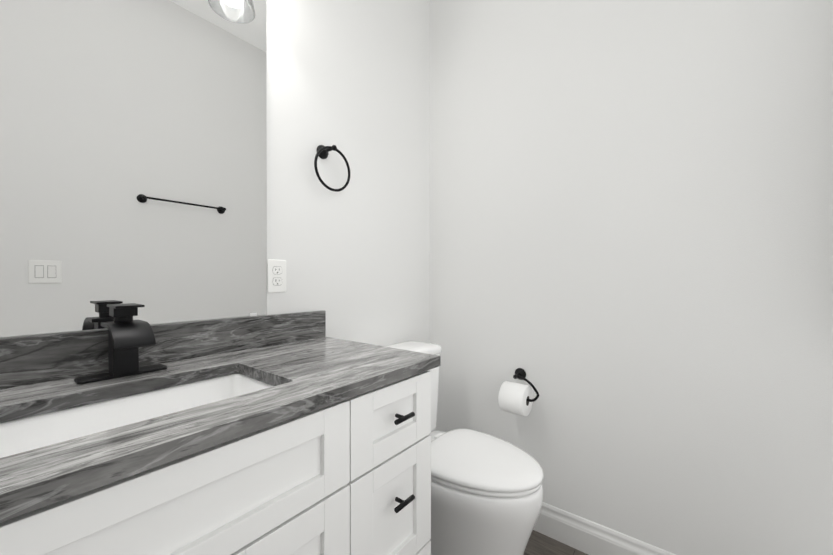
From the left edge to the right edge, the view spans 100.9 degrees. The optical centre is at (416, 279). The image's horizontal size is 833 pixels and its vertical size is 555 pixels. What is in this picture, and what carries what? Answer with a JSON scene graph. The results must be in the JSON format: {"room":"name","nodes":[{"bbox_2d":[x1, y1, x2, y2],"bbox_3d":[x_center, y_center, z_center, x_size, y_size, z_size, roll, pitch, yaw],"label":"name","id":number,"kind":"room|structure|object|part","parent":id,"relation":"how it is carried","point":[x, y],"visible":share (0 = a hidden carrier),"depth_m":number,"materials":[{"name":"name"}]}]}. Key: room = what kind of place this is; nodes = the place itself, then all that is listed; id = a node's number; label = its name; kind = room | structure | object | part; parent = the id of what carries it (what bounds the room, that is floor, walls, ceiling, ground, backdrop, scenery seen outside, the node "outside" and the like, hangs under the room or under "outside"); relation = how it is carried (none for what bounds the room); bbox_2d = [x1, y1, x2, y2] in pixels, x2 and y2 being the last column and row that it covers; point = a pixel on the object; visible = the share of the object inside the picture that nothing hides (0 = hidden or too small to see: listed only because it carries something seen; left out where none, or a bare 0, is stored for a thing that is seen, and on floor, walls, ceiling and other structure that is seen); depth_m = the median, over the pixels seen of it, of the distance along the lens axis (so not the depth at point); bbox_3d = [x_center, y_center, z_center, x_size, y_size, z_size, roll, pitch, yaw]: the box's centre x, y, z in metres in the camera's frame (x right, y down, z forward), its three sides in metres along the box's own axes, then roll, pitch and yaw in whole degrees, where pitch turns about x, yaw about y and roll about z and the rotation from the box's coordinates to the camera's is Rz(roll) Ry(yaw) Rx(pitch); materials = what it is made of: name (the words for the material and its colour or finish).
{"room":"bathroom","nodes":[
{"label":"bathroom","id":0,"kind":"room"},
{"bbox_2d":[0,0,429,345],"bbox_3d":[-0.764,-0.361,0.934,0.110,3.000,2.808,0,0,38],"label":"wall","id":1,"kind":"structure","parent":0,"point":[133,151],"depth_m":1.04,"materials":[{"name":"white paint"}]},
{"bbox_2d":[267,259,285,292],"bbox_3d":[-0.489,-0.012,1.206,0.007,0.115,0.070,0,0,38],"label":"electrical outlet","id":2,"kind":"object","parent":1,"relation":"attached to","point":[276,275],"visible":1,"depth_m":1.20,"materials":[{"name":"white plastic"}]},
{"bbox_2d":[314,145,350,191],"bbox_3d":[-0.337,-0.434,1.336,0.084,0.190,0.170,0,0,38],"label":"towel ring","id":3,"kind":"object","parent":1,"relation":"attached to","point":[322,151],"visible":1,"depth_m":1.33,"materials":[{"name":"black metal"}]},
{"bbox_2d":[524,530,587,554],"bbox_3d":[-0.099,1.190,0.418,1.800,0.100,2.808,0,0,38],"label":"floor","id":4,"kind":"structure","parent":0,"point":[538,543],"depth_m":1.46,"materials":[{"name":"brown wood"}]},
{"bbox_2d":[0,363,440,554],"bbox_3d":[-0.532,0.697,0.681,0.585,0.884,1.206,0,0,38],"label":"bathroom vanity","id":5,"kind":"object","parent":4,"relation":"on","point":[296,433],"depth_m":0.62,"materials":[{"name":"white wood"}]},
{"bbox_2d":[0,335,440,510],"bbox_3d":[-0.537,0.240,0.693,0.563,0.030,1.256,0,0,38],"label":"countertop","id":6,"kind":"structure","parent":5,"relation":"on","point":[317,368],"depth_m":0.67,"materials":[{"name":"grey stone"}]},
{"bbox_2d":[72,303,171,382],"bbox_3d":[-0.663,0.142,0.790,0.135,0.166,0.164,0,0,38],"label":"faucet","id":7,"kind":"object","parent":6,"relation":"on","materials":[{"name":"black metal"}]},
{"bbox_2d":[0,367,279,454],"bbox_3d":[-0.511,0.326,0.680,0.332,0.165,0.490,0,0,38],"label":"sink","id":8,"kind":"object","parent":6,"relation":"in","point":[49,422],"depth_m":0.73,"materials":[{"name":"white ceramic"}]},
{"bbox_2d":[0,310,325,388],"bbox_3d":[-0.751,0.174,0.860,0.020,0.102,1.256,0,0,38],"label":"backsplash","id":9,"kind":"structure","parent":6,"relation":"on","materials":[{"name":"grey stone"}]},
{"bbox_3d":[-0.244,0.736,0.645,0.018,0.568,0.295,0,0,38],"label":"door","id":10,"kind":"part","parent":5,"relation":"part of","materials":[{"name":"white wood"}]},
{"bbox_3d":[-0.058,0.355,0.881,0.018,0.180,0.302,0,0,38],"label":"drawer","id":11,"kind":"part","parent":5,"relation":"part of","materials":[{"name":"white wood"}]},
{"bbox_3d":[-0.058,0.601,0.881,0.018,0.300,0.302,0,0,38],"label":"drawer","id":12,"kind":"part","parent":5,"relation":"part of","materials":[{"name":"white wood"}]},
{"bbox_3d":[-0.038,0.559,0.865,0.034,0.012,0.066,0,0,38],"label":"handle","id":13,"kind":"part","parent":5,"relation":"part of","materials":[{"name":"black metal"}]},
{"bbox_3d":[-0.038,0.346,0.865,0.034,0.012,0.066,0,0,38],"label":"handle","id":14,"kind":"part","parent":5,"relation":"part of","materials":[{"name":"black metal"}]},
{"bbox_3d":[-0.058,0.888,0.882,0.018,0.262,0.302,0,0,38],"label":"drawer","id":15,"kind":"part","parent":5,"relation":"part of","materials":[{"name":"white wood"}]},
{"bbox_2d":[385,341,542,554],"bbox_3d":[0.132,0.723,1.397,0.744,0.829,0.414,0,0,38],"label":"toilet","id":16,"kind":"object","parent":4,"relation":"on","point":[486,494],"visible":0.5,"depth_m":1.19,"materials":[{"name":"white ceramic"}]},
{"bbox_3d":[-0.075,0.329,1.558,0.217,0.043,0.414,0,0,38],"label":"tank lid","id":17,"kind":"part","parent":16,"relation":"part of","materials":[{"name":"white ceramic"}]},
{"bbox_3d":[-0.077,0.537,1.560,0.200,0.373,0.398,0,0,38],"label":"tank","id":18,"kind":"part","parent":16,"relation":"part of","materials":[{"name":"white ceramic"}]},
{"bbox_3d":[0.248,0.704,1.305,0.438,0.017,0.382,0,0,38],"label":"seat","id":19,"kind":"part","parent":16,"relation":"part of","materials":[{"name":"white plastic"}]},
{"bbox_3d":[0.246,0.679,1.307,0.453,0.027,0.390,0,0,38],"label":"lid","id":20,"kind":"part","parent":16,"relation":"part of","materials":[{"name":"white plastic"}]},
{"bbox_2d":[430,0,832,554],"bbox_3d":[0.776,-0.363,1.448,1.700,3.000,0.100,0,0,38],"label":"wall","id":21,"kind":"structure","parent":0,"point":[631,238],"depth_m":1.30,"materials":[{"name":"white paint"}]},
{"bbox_2d":[498,368,538,416],"bbox_3d":[0.460,0.504,1.534,0.174,0.180,0.156,0,0,38],"label":"toilet paper holder","id":22,"kind":"object","parent":21,"relation":"attached to","point":[515,398],"visible":1,"depth_m":1.50,"materials":[{"name":"black"}]},
{"bbox_2d":[533,502,675,554],"bbox_3d":[0.701,1.070,1.438,1.600,0.134,0.015,0,0,38],"label":"baseboard","id":23,"kind":"structure","parent":21,"relation":"attached to","point":[584,535],"depth_m":1.43,"materials":[{"name":"white wood"}]}
]}

